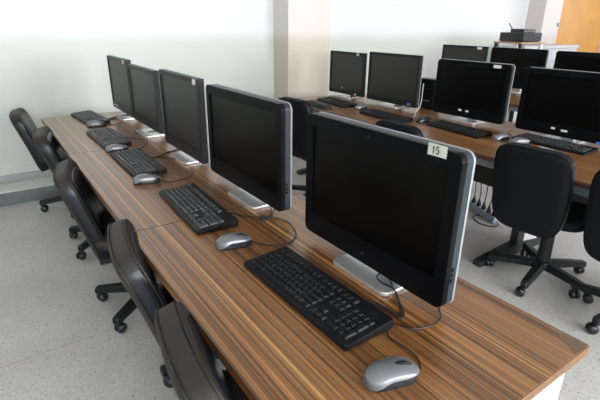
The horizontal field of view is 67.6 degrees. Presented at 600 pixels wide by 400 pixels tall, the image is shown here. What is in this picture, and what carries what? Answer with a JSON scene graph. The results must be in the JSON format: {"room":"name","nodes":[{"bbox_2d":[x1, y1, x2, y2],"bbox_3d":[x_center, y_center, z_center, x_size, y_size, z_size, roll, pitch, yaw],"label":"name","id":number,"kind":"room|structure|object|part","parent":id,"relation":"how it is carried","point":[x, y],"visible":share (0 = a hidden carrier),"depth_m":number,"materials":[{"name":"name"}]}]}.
{"room":"computer lab","nodes":[
{"label":"computer lab","id":0,"kind":"room"},
{"bbox_2d":[0,0,529,182],"bbox_3d":[0.877,-2.279,5.481,13.400,3.000,0.200,-14,26,-32],"label":"wall","id":1,"kind":"structure","parent":0,"point":[53,53],"depth_m":4.16,"materials":[{"name":"paint"}]},
{"bbox_2d":[0,158,52,182],"bbox_3d":[-2.355,-0.249,3.746,5.030,0.165,0.014,-14,26,-32],"label":"baseboard","id":2,"kind":"structure","parent":1,"relation":"attached to","point":[26,168],"depth_m":3.75,"materials":[{"name":"grey paint"}]},
{"bbox_2d":[0,175,58,206],"bbox_3d":[-2.284,-0.075,3.701,5.030,0.112,0.270,-14,26,-32],"label":"trim","id":3,"kind":"structure","parent":1,"relation":"attached to","point":[26,190],"depth_m":3.64,"materials":[{"name":"paint"}]},
{"bbox_2d":[555,0,599,52],"bbox_3d":[5.058,-2.845,8.172,2.130,2.200,0.108,-14,26,-32],"label":"door","id":4,"kind":"structure","parent":1,"relation":"in","point":[579,24],"depth_m":8.04,"materials":[{"name":"orange paint"}]},
{"bbox_2d":[0,156,599,399],"bbox_3d":[3.442,0.569,2.591,13.400,0.121,9.280,-14,26,-32],"label":"floor","id":5,"kind":"structure","parent":0,"point":[59,341],"depth_m":2.30,"materials":[{"name":"carpet"}]},
{"bbox_2d":[9,108,99,218],"bbox_3d":[-1.767,-0.312,3.418,0.621,0.774,0.579,-9,23,-23],"label":"office chair","id":6,"kind":"object","parent":5,"relation":"on","point":[20,119],"visible":0.41,"depth_m":3.15,"materials":[{"name":"black leather"}]},
{"bbox_3d":[-1.983,-0.434,3.261,0.140,0.438,0.376,-9,23,-23],"label":"backrest","id":7,"kind":"part","parent":6,"relation":"part of","materials":[{"name":"black leather"}]},
{"bbox_2d":[21,113,36,135],"bbox_3d":[-1.931,-0.451,3.280,0.118,0.354,0.300,-9,23,-23],"label":"cushion","id":8,"kind":"object","parent":6,"relation":"on","point":[26,119],"depth_m":3.20,"materials":[{"name":"black leather"}]},
{"bbox_3d":[-1.872,-0.012,3.469,0.258,0.060,0.052,-11,24,-28],"label":"leg","id":9,"kind":"part","parent":6,"relation":"part of","materials":[{"name":"black plastic"}]},
{"bbox_2d":[33,126,105,259],"bbox_3d":[-1.278,-0.094,2.879,0.628,0.774,0.578,-9,23,-23],"label":"office chair","id":10,"kind":"object","parent":5,"relation":"on","point":[44,140],"visible":0.31,"depth_m":2.58,"materials":[{"name":"black leather"}]},
{"bbox_3d":[-1.490,-0.210,2.708,0.140,0.438,0.376,-9,23,-23],"label":"backrest","id":11,"kind":"part","parent":10,"relation":"part of","materials":[{"name":"black leather"}]},
{"bbox_2d":[47,132,67,160],"bbox_3d":[-1.439,-0.227,2.726,0.118,0.354,0.300,-9,23,-23],"label":"cushion","id":12,"kind":"object","parent":10,"relation":"on","point":[51,140],"depth_m":2.64,"materials":[{"name":"black leather"}]},
{"bbox_3d":[-1.409,0.184,2.988,0.258,0.060,0.052,1,21,1],"label":"leg","id":13,"kind":"part","parent":10,"relation":"part of","materials":[{"name":"black plastic"}]},
{"bbox_3d":[-1.303,0.241,2.845,0.052,0.060,0.258,8,23,18],"label":"leg","id":14,"kind":"part","parent":10,"relation":"part of","materials":[{"name":"black plastic"}]},
{"bbox_2d":[53,159,136,333],"bbox_3d":[-0.798,0.166,2.235,0.639,0.774,0.564,-8,23,-21],"label":"office chair","id":15,"kind":"object","parent":5,"relation":"on","point":[82,202],"visible":0.43,"depth_m":1.97,"materials":[{"name":"black plastic"}]},
{"bbox_3d":[-1.016,0.052,2.058,0.140,0.438,0.376,-8,23,-21],"label":"backrest","id":16,"kind":"part","parent":15,"relation":"part of","materials":[{"name":"black leather"}]},
{"bbox_2d":[71,167,103,232],"bbox_3d":[-0.963,0.036,2.076,0.118,0.354,0.300,-8,23,-21],"label":"cushion","id":17,"kind":"object","parent":15,"relation":"on","point":[79,183],"depth_m":2.01,"materials":[{"name":"black leather"}]},
{"bbox_3d":[-0.785,0.119,2.189,0.450,0.096,0.450,-8,23,-21],"label":"seat","id":18,"kind":"part","parent":15,"relation":"part of","materials":[{"name":"black leather"}]},
{"bbox_3d":[-0.931,0.451,2.325,0.258,0.060,0.052,0,21,-1],"label":"leg","id":19,"kind":"part","parent":15,"relation":"part of","materials":[{"name":"black plastic"}]},
{"bbox_3d":[-0.819,0.507,2.187,0.052,0.060,0.258,7,22,16],"label":"leg","id":20,"kind":"part","parent":15,"relation":"part of","materials":[{"name":"black plastic"}]},
{"bbox_2d":[41,111,165,264],"bbox_3d":[-1.252,-0.144,3.084,0.684,0.720,1.127,-14,26,-32],"label":"computer desk","id":21,"kind":"object","parent":5,"relation":"on","point":[69,132],"visible":0.12,"depth_m":2.80,"materials":[{"name":"brown wood"}]},
{"bbox_2d":[70,110,115,123],"bbox_3d":[-1.465,-0.594,3.195,0.213,0.029,0.446,-16,27,-36],"label":"keyboard","id":22,"kind":"object","parent":21,"relation":"on","point":[89,115],"visible":0.92,"depth_m":3.15,"materials":[{"name":"grey plastic"}]},
{"bbox_2d":[86,120,118,126],"bbox_3d":[-1.302,-0.516,2.988,0.222,0.039,0.063,-12,25,-29],"label":"computer mouse","id":23,"kind":"object","parent":21,"relation":"on","point":[95,123],"visible":1,"depth_m":2.94,"materials":[{"name":"silver metal"}]},
{"bbox_2d":[86,127,144,148],"bbox_3d":[-1.090,-0.381,2.667,0.250,0.029,0.446,-14,26,-33],"label":"keyboard","id":24,"kind":"object","parent":21,"relation":"on","point":[104,137],"visible":1,"depth_m":2.60,"materials":[{"name":"grey plastic"}]},
{"bbox_2d":[107,55,135,120],"bbox_3d":[-1.270,-0.790,3.173,0.280,0.418,0.520,-14,26,-32],"label":"desktop monitor","id":25,"kind":"object","parent":21,"relation":"on","point":[117,66],"visible":0.77,"depth_m":3.16,"materials":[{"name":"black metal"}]},
{"bbox_2d":[127,64,164,137],"bbox_3d":[-0.914,-0.604,2.733,0.209,0.400,0.520,-14,26,-32],"label":"desktop monitor","id":26,"kind":"object","parent":21,"relation":"on","point":[144,82],"visible":0.89,"depth_m":2.67,"materials":[{"name":"black plastic"}]},
{"bbox_2d":[107,219,224,387],"bbox_3d":[-0.269,0.422,1.604,0.683,0.774,0.576,-9,23,-23],"label":"office chair","id":27,"kind":"object","parent":5,"relation":"on","point":[142,284],"visible":0.35,"depth_m":1.26,"materials":[{"name":"black leather"}]},
{"bbox_3d":[-0.512,0.304,1.435,0.140,0.438,0.376,-9,23,-23],"label":"backrest","id":28,"kind":"part","parent":27,"relation":"part of","materials":[{"name":"black leather"}]},
{"bbox_2d":[131,230,171,304],"bbox_3d":[-0.461,0.287,1.454,0.118,0.354,0.300,-9,23,-23],"label":"cushion","id":29,"kind":"object","parent":27,"relation":"on","point":[167,297],"depth_m":1.33,"materials":[{"name":"black leather"}]},
{"bbox_2d":[69,142,298,377],"bbox_3d":[-0.610,0.203,2.224,0.684,0.720,1.127,-14,26,-32],"label":"computer desk","id":30,"kind":"object","parent":5,"relation":"on","point":[143,206],"visible":0.22,"depth_m":1.91,"materials":[{"name":"brown wood"}]},
{"bbox_2d":[105,139,146,152],"bbox_3d":[-0.924,-0.313,2.485,0.119,0.039,0.313,11,24,25],"label":"computer mouse","id":31,"kind":"object","parent":30,"relation":"on","point":[111,148],"visible":0.84,"depth_m":2.38,"materials":[{"name":"silver metal"}]},
{"bbox_2d":[110,148,174,176],"bbox_3d":[-0.724,-0.206,2.236,0.324,0.029,0.446,-14,26,-32],"label":"keyboard","id":32,"kind":"object","parent":30,"relation":"on","point":[135,161],"visible":0.99,"depth_m":2.15,"materials":[{"name":"grey plastic"}]},
{"bbox_2d":[133,169,192,184],"bbox_3d":[-0.587,-0.111,1.984,0.289,0.039,0.110,-17,28,-38],"label":"computer mouse","id":33,"kind":"object","parent":30,"relation":"on","point":[145,178],"visible":1,"depth_m":1.92,"materials":[{"name":"silver metal"}]},
{"bbox_2d":[152,69,209,164],"bbox_3d":[-0.571,-0.414,2.236,0.479,0.422,0.283,13,24,28],"label":"desktop monitor","id":34,"kind":"object","parent":30,"relation":"on","point":[183,96],"visible":0.91,"depth_m":2.17,"materials":[{"name":"black plastic"}]},
{"bbox_2d":[155,301,248,399],"bbox_3d":[0.021,0.593,1.180,0.682,0.774,0.579,-10,24,-25],"label":"office chair","id":35,"kind":"object","parent":5,"relation":"on","point":[194,371],"visible":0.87,"depth_m":0.89,"materials":[{"name":"black leather"}]},
{"bbox_2d":[187,317,235,399],"bbox_3d":[-0.168,0.461,1.024,0.118,0.354,0.300,-10,24,-25],"label":"cushion","id":36,"kind":"object","parent":35,"relation":"on","point":[225,384],"depth_m":0.95,"materials":[{"name":"black leather"}]},
{"bbox_3d":[0.031,0.535,1.161,0.450,0.096,0.450,-10,24,-25],"label":"seat","id":37,"kind":"part","parent":35,"relation":"part of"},
{"bbox_2d":[278,97,312,196],"bbox_3d":[0.139,-0.385,3.537,0.603,0.873,0.588,-18,28,-39],"label":"office chair","id":38,"kind":"object","parent":5,"relation":"on","point":[301,109],"visible":0.18,"depth_m":3.23,"materials":[{"name":"black plastic"}]},
{"bbox_3d":[-0.053,-0.527,3.298,0.085,0.439,0.340,-18,28,-39],"label":"backrest","id":39,"kind":"part","parent":38,"relation":"part of","materials":[{"name":"black fabric"}]},
{"bbox_3d":[0.026,-0.102,3.770,0.258,0.060,0.052,11,24,25],"label":"leg","id":40,"kind":"part","parent":38,"relation":"part of","materials":[{"name":"black plastic"}]},
{"bbox_2d":[307,100,332,112],"bbox_3d":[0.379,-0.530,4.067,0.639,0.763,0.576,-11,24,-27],"label":"keyboard","id":41,"kind":"object","parent":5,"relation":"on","point":[317,104],"visible":0.11,"depth_m":3.71,"materials":[{"name":"black plastic"}]},
{"bbox_2d":[136,194,589,399],"bbox_3d":[0.032,0.549,1.365,0.684,0.720,1.127,-14,26,-32],"label":"computer desk","id":42,"kind":"object","parent":5,"relation":"on","point":[482,346],"visible":0.84,"depth_m":1.01,"materials":[{"name":"brown wood"}]},
{"bbox_2d":[159,183,267,234],"bbox_3d":[-0.342,0.009,1.700,0.262,0.029,0.446,-12,25,-30],"label":"keyboard","id":43,"kind":"object","parent":42,"relation":"on","point":[201,213],"visible":1,"depth_m":1.61,"materials":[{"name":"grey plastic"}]},
{"bbox_2d":[206,84,291,220],"bbox_3d":[-0.194,-0.215,1.756,0.203,0.411,0.598,-14,26,-32],"label":"desktop monitor","id":44,"kind":"object","parent":42,"relation":"on","point":[250,134],"visible":1,"depth_m":1.67,"materials":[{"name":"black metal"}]},
{"bbox_2d":[215,217,296,250],"bbox_3d":[-0.117,0.102,1.459,0.198,0.039,0.299,11,24,25],"label":"computer mouse","id":45,"kind":"object","parent":42,"relation":"on","point":[235,240],"visible":1,"depth_m":1.38,"materials":[{"name":"silver metal"}]},
{"bbox_2d":[244,246,404,350],"bbox_3d":[0.086,0.214,1.195,0.293,0.029,0.446,-14,26,-33],"label":"keyboard","id":46,"kind":"object","parent":42,"relation":"on","point":[346,318],"visible":0.98,"depth_m":1.10,"materials":[{"name":"black plastic"}]},
{"bbox_2d":[305,111,475,319],"bbox_3d":[0.197,0.006,1.203,0.238,0.415,0.551,-14,26,-32],"label":"desktop monitor","id":47,"kind":"object","parent":42,"relation":"on","point":[395,202],"visible":0.98,"depth_m":1.12,"materials":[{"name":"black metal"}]},
{"bbox_2d":[363,308,441,391],"bbox_3d":[0.234,0.285,0.979,0.106,0.062,0.354,11,24,25],"label":"computer mouse","id":48,"kind":"object","parent":42,"relation":"on","point":[393,372],"visible":0.91,"depth_m":0.86,"materials":[{"name":"silver metal"}]},
{"bbox_3d":[0.502,0.686,1.067,0.200,0.689,0.018,-14,26,-32],"label":"panel","id":49,"kind":"part","parent":42,"relation":"part of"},
{"bbox_2d":[297,93,433,174],"bbox_3d":[0.546,-0.506,4.072,0.950,0.720,1.137,-12,25,-30],"label":"computer desk","id":50,"kind":"object","parent":5,"relation":"on","point":[350,112],"visible":0.07,"depth_m":3.72,"materials":[{"name":"brown wood"}]},
{"bbox_2d":[317,97,356,107],"bbox_3d":[0.318,-0.866,3.954,0.148,0.029,0.446,-10,24,-26],"label":"keyboard","id":51,"kind":"object","parent":50,"relation":"on","point":[329,100],"visible":0.99,"depth_m":3.90,"materials":[{"name":"black plastic"}]},
{"bbox_2d":[329,50,367,98],"bbox_3d":[0.477,-1.192,4.263,0.185,0.414,0.490,-14,26,-32],"label":"desktop monitor","id":52,"kind":"object","parent":50,"relation":"on","point":[348,70],"visible":1,"depth_m":4.21,"materials":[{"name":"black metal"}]},
{"bbox_2d":[355,104,367,109],"bbox_3d":[0.506,-0.769,3.701,0.116,0.039,0.060,-9,23,-23],"label":"computer mouse","id":53,"kind":"object","parent":50,"relation":"on","point":[360,106],"visible":0.99,"depth_m":3.68,"materials":[{"name":"silver metal"}]},
{"bbox_2d":[359,109,412,122],"bbox_3d":[0.643,-0.642,3.396,0.148,0.029,0.446,-12,25,-29],"label":"keyboard","id":54,"kind":"object","parent":50,"relation":"on","point":[376,113],"visible":1,"depth_m":3.35,"materials":[{"name":"black plastic"}]},
{"bbox_2d":[367,52,423,116],"bbox_3d":[0.849,-0.975,3.700,0.242,0.433,0.787,-7,23,-18],"label":"desktop monitor","id":55,"kind":"object","parent":50,"relation":"on","point":[394,79],"visible":1,"depth_m":3.75,"materials":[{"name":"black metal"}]},
{"bbox_2d":[418,77,435,109],"bbox_3d":[1.084,-0.890,3.745,0.088,0.241,0.170,-12,25,-30],"label":"computer tower","id":56,"kind":"object","parent":50,"relation":"on","point":[429,83],"visible":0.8,"depth_m":3.71,"materials":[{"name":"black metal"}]},
{"bbox_2d":[376,119,423,137],"bbox_3d":[0.811,-0.167,3.097,0.614,0.808,0.576,-14,26,-32],"label":"office chair","id":57,"kind":"object","parent":5,"relation":"on","point":[390,124],"visible":0.13,"depth_m":2.74,"materials":[{"name":"black plastic"}]},
{"bbox_2d":[362,112,549,267],"bbox_3d":[1.151,-0.146,3.178,0.950,0.720,1.137,-12,25,-30],"label":"computer desk","id":58,"kind":"object","parent":5,"relation":"on","point":[484,149],"visible":0.23,"depth_m":2.90,"materials":[{"name":"brown wood"}]},
{"bbox_2d":[416,117,430,122],"bbox_3d":[0.892,-0.580,3.233,0.116,0.039,0.060,-9,23,-23],"label":"computer mouse","id":59,"kind":"object","parent":58,"relation":"on","point":[420,119],"visible":0.99,"depth_m":3.21,"materials":[{"name":"plastic"}]},
{"bbox_2d":[426,120,492,137],"bbox_3d":[1.053,-0.478,2.994,0.148,0.029,0.446,-11,24,-27],"label":"keyboard","id":60,"kind":"object","parent":58,"relation":"on","point":[441,124],"visible":1,"depth_m":2.94,"materials":[{"name":"black plastic"}]},
{"bbox_2d":[432,59,514,124],"bbox_3d":[1.246,-0.781,3.233,0.185,0.423,0.598,-14,26,-32],"label":"desktop monitor","id":61,"kind":"object","parent":58,"relation":"on","point":[477,92],"visible":1,"depth_m":3.17,"materials":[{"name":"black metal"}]},
{"bbox_3d":[1.330,-0.311,3.232,0.018,0.392,1.055,-12,25,-30],"label":"modesty panel","id":62,"kind":"part","parent":58,"relation":"part of","materials":[{"name":"black wood"}]},
{"bbox_3d":[0.781,-0.355,2.843,0.025,0.044,1.075,-12,25,-30],"label":"rail","id":63,"kind":"part","parent":58,"relation":"part of","materials":[{"name":"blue metal"}]},
{"bbox_2d":[492,130,512,140],"bbox_3d":[1.327,-0.426,2.857,0.081,0.039,0.361,19,28,38],"label":"computer mouse","id":64,"kind":"object","parent":58,"relation":"on","point":[499,136],"visible":0.99,"depth_m":2.75,"materials":[{"name":"silver metal"}]},
{"bbox_2d":[510,137,530,144],"bbox_3d":[1.319,-0.356,2.678,0.116,0.039,0.060,1,21,0],"label":"computer mouse","id":65,"kind":"object","parent":58,"relation":"on","point":[523,140],"visible":0.88,"depth_m":2.66,"materials":[{"name":"silver metal"}]},
{"bbox_3d":[1.519,-0.009,2.874,0.170,0.689,0.018,-12,25,-30],"label":"panel","id":66,"kind":"part","parent":58,"relation":"part of","materials":[{"name":"white"}]},
{"bbox_2d":[512,133,598,154],"bbox_3d":[1.497,-0.338,2.654,0.148,0.029,0.446,-12,25,-30],"label":"keyboard","id":67,"kind":"object","parent":58,"relation":"on","point":[571,147],"visible":0.95,"depth_m":2.59,"materials":[{"name":"grey plastic"}]},
{"bbox_2d":[515,67,599,144],"bbox_3d":[1.639,-0.566,2.708,0.185,0.417,0.603,-14,26,-32],"label":"desktop monitor","id":68,"kind":"object","parent":58,"relation":"on","point":[561,104],"visible":0.88,"depth_m":2.71,"materials":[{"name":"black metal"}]},
{"bbox_2d":[469,201,498,226],"bbox_3d":[1.384,0.101,3.470,0.160,0.052,0.420,-4,22,-11],"label":"power strip","id":69,"kind":"object","parent":5,"relation":"on","point":[488,216],"visible":0.91,"depth_m":3.44,"materials":[{"name":"plastic"}]},
{"bbox_2d":[471,182,476,202],"bbox_3d":[1.429,-0.249,3.621,0.037,0.502,0.246,6,22,12],"label":"plug","id":70,"kind":"object","parent":69,"relation":"in","point":[474,197],"visible":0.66,"depth_m":3.60,"materials":[{"name":"black plastic"}]},
{"bbox_2d":[476,183,481,206],"bbox_3d":[1.436,-0.213,3.531,0.037,0.502,0.184,6,22,12],"label":"plug","id":71,"kind":"object","parent":69,"relation":"in","point":[478,203],"visible":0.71,"depth_m":3.53,"materials":[{"name":"black plastic"}]},
{"bbox_2d":[481,185,487,209],"bbox_3d":[1.473,-0.180,3.449,0.037,0.501,0.164,17,27,35],"label":"plug","id":72,"kind":"object","parent":69,"relation":"in","point":[483,207],"visible":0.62,"depth_m":3.47,"materials":[{"name":"black plastic"}]},
{"bbox_3d":[1.384,0.152,3.381,0.126,0.024,0.229,-9,24,-24],"label":"cord","id":73,"kind":"part","parent":69,"relation":"part of","materials":[{"name":"grey plastic"}]},
{"bbox_2d":[486,198,491,212],"bbox_3d":[1.467,-0.147,3.365,0.037,0.501,0.101,17,27,36],"label":"plug","id":74,"kind":"object","parent":69,"relation":"in","point":[488,210],"visible":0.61,"depth_m":3.41,"materials":[{"name":"black plastic"}]},
{"bbox_2d":[506,90,521,121],"bbox_3d":[1.817,-0.911,5.151,0.950,0.720,1.137,-14,26,-32],"label":"computer desk","id":75,"kind":"object","parent":5,"relation":"on","point":[510,114],"visible":0.02,"depth_m":4.82,"materials":[{"name":"brown wood"}]},
{"bbox_2d":[441,44,488,61],"bbox_3d":[1.928,-1.577,5.257,0.185,0.444,0.600,-14,26,-32],"label":"desktop monitor","id":76,"kind":"object","parent":75,"relation":"on","point":[458,52],"visible":0.34,"depth_m":5.16,"materials":[{"name":"black plastic"}]},
{"bbox_3d":[1.990,-1.079,5.212,0.018,0.392,1.055,-14,26,-32],"label":"modesty panel","id":77,"kind":"part","parent":75,"relation":"part of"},
{"bbox_2d":[490,47,548,93],"bbox_3d":[2.304,-1.375,4.754,0.185,0.446,0.613,-14,26,-32],"label":"desktop monitor","id":78,"kind":"object","parent":75,"relation":"on","point":[522,58],"visible":0.42,"depth_m":4.68,"materials":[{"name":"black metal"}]},
{"bbox_2d":[508,94,520,111],"bbox_3d":[2.465,-0.561,4.284,0.950,0.720,1.137,-14,26,-32],"label":"computer desk","id":79,"kind":"object","parent":5,"relation":"on","point":[514,99],"visible":0.02,"depth_m":4.15,"materials":[{"name":"brown wood"}]},
{"bbox_3d":[2.105,-0.764,3.933,0.025,0.044,1.075,-14,26,-32],"label":"rail","id":80,"kind":"part","parent":79,"relation":"part of","materials":[{"name":"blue metal"}]},
{"bbox_2d":[553,51,599,71],"bbox_3d":[2.711,-1.153,4.210,0.185,0.443,0.643,-14,26,-32],"label":"desktop monitor","id":81,"kind":"object","parent":79,"relation":"on","point":[567,60],"visible":0.31,"depth_m":4.21,"materials":[{"name":"black plastic"}]},
{"bbox_2d":[493,41,545,88],"bbox_3d":[2.668,-1.369,5.684,0.520,1.205,0.370,-14,26,-32],"label":"stand","id":82,"kind":"object","parent":5,"relation":"on","point":[496,43],"visible":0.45,"depth_m":5.41,"materials":[{"name":"wood"}]},
{"bbox_2d":[493,41,545,43],"bbox_3d":[2.676,-1.921,5.468,0.520,0.018,0.370,-14,26,-32],"label":"shelf","id":83,"kind":"object","parent":82,"relation":"attached to","point":[495,42],"depth_m":5.35,"materials":[{"name":"brown wood"}]},
{"bbox_2d":[499,32,541,41],"bbox_3d":[2.680,-1.977,5.441,0.400,0.105,0.310,-14,26,-32],"label":"recorder","id":84,"kind":"object","parent":82,"relation":"on","point":[504,36],"visible":0.96,"depth_m":5.33,"materials":[{"name":"black metal"}]},
{"bbox_2d":[509,23,535,32],"bbox_3d":[2.671,-2.076,5.407,0.353,0.104,0.171,-14,26,-32],"label":"router","id":85,"kind":"object","parent":84,"relation":"on","point":[512,29],"visible":0.95,"depth_m":5.38,"materials":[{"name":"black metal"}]},
{"bbox_3d":[2.764,-1.934,5.328,0.392,0.091,0.004,-14,26,-32],"label":"panel","id":86,"kind":"part","parent":84,"relation":"part of","materials":[{"name":"black plastic"}]},
{"bbox_2d":[485,142,593,303],"bbox_3d":[1.353,0.083,2.425,0.708,0.848,0.591,-15,26,-35],"label":"office chair","id":87,"kind":"object","parent":5,"relation":"on","point":[533,187],"visible":0.96,"depth_m":2.20,"materials":[{"name":"black plastic"}]},
{"bbox_3d":[1.261,0.348,2.668,0.258,0.060,0.052,11,24,24],"label":"leg","id":88,"kind":"part","parent":87,"relation":"part of","materials":[{"name":"black plastic"}]},
{"bbox_3d":[1.426,0.318,2.750,0.052,0.060,0.258,4,22,7],"label":"leg","id":89,"kind":"part","parent":87,"relation":"part of","materials":[{"name":"black plastic"}]},
{"bbox_3d":[1.292,0.416,2.497,0.052,0.060,0.258,20,29,40],"label":"leg","id":90,"kind":"part","parent":87,"relation":"part of","materials":[{"name":"black plastic"}]},
{"bbox_3d":[1.101,-0.043,2.182,0.085,0.443,0.368,-15,26,-35],"label":"backrest","id":91,"kind":"part","parent":87,"relation":"part of","materials":[{"name":"black fabric"}]},
{"bbox_3d":[1.477,0.428,2.473,0.052,0.060,0.258,-10,24,-26],"label":"leg","id":92,"kind":"part","parent":87,"relation":"part of","materials":[{"name":"black plastic"}]},
{"bbox_3d":[1.560,0.368,2.629,0.258,0.060,0.052,-3,22,-9],"label":"leg","id":93,"kind":"part","parent":87,"relation":"part of","materials":[{"name":"black plastic"}]},
{"bbox_3d":[1.361,0.053,2.438,0.450,0.096,0.450,-15,26,-35],"label":"seat","id":94,"kind":"part","parent":87,"relation":"part of","materials":[{"name":"black fabric"}]},
{"bbox_2d":[503,44,578,122],"bbox_3d":[3.683,-1.826,7.005,1.540,1.120,0.362,-14,26,-32],"label":"base cabinet","id":95,"kind":"object","parent":5,"relation":"on","point":[553,48],"visible":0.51,"depth_m":6.75,"materials":[{"name":"white laminate"}]},
{"bbox_3d":[3.457,-1.720,6.691,0.741,0.995,0.017,-14,26,-32],"label":"door","id":96,"kind":"part","parent":95,"relation":"part of","materials":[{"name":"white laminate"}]},
{"bbox_3d":[4.073,-1.868,7.091,0.741,0.995,0.017,-14,26,-32],"label":"door","id":97,"kind":"part","parent":95,"relation":"part of","materials":[{"name":"white laminate"}]},
{"bbox_2d":[550,142,599,204],"bbox_3d":[1.756,0.214,2.283,0.950,0.720,1.137,-12,25,-30],"label":"computer desk","id":98,"kind":"object","parent":5,"relation":"on","point":[587,166],"visible":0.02,"depth_m":2.28,"materials":[{"name":"brown wood"}]},
{"bbox_3d":[1.935,0.050,2.337,0.018,0.392,1.055,-12,25,-30],"label":"modesty panel","id":99,"kind":"part","parent":98,"relation":"part of","materials":[{"name":"black wood"}]},
{"bbox_3d":[1.385,0.005,1.948,0.025,0.044,1.075,-12,25,-30],"label":"rail","id":100,"kind":"part","parent":98,"relation":"part of","materials":[{"name":"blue metal"}]},
{"bbox_2d":[568,170,599,334],"bbox_3d":[1.606,0.222,2.080,0.723,0.848,0.558,-14,26,-32],"label":"office chair","id":101,"kind":"object","parent":5,"relation":"on","point":[591,233],"visible":1,"depth_m":1.98,"materials":[{"name":"black plastic"}]},
{"bbox_3d":[1.565,0.480,2.344,0.052,0.060,0.258,-17,27,-38],"label":"leg","id":102,"kind":"part","parent":101,"relation":"part of","materials":[{"name":"black plastic"}]},
{"bbox_3d":[1.354,0.101,1.826,0.085,0.443,0.368,-14,26,-32],"label":"backrest","id":103,"kind":"part","parent":101,"relation":"part of","materials":[{"name":"black fabric"}]},
{"bbox_3d":[1.522,0.546,2.175,0.258,0.060,0.052,-8,23,-21],"label":"leg","id":104,"kind":"part","parent":101,"relation":"part of","materials":[{"name":"black plastic"}]},
{"bbox_2d":[273,0,330,98],"bbox_3d":[0.022,-1.967,4.654,0.525,3.000,0.280,-14,26,-32],"label":"column","id":105,"kind":"structure","parent":0,"point":[301,27],"depth_m":4.67,"materials":[{"name":"beige paint"}]},
{"bbox_2d":[523,0,563,44],"bbox_3d":[3.887,-2.897,7.165,0.500,3.000,0.280,-14,26,-32],"label":"wall","id":106,"kind":"structure","parent":0,"point":[543,16],"depth_m":7.04,"materials":[{"name":"paint"}]}
]}

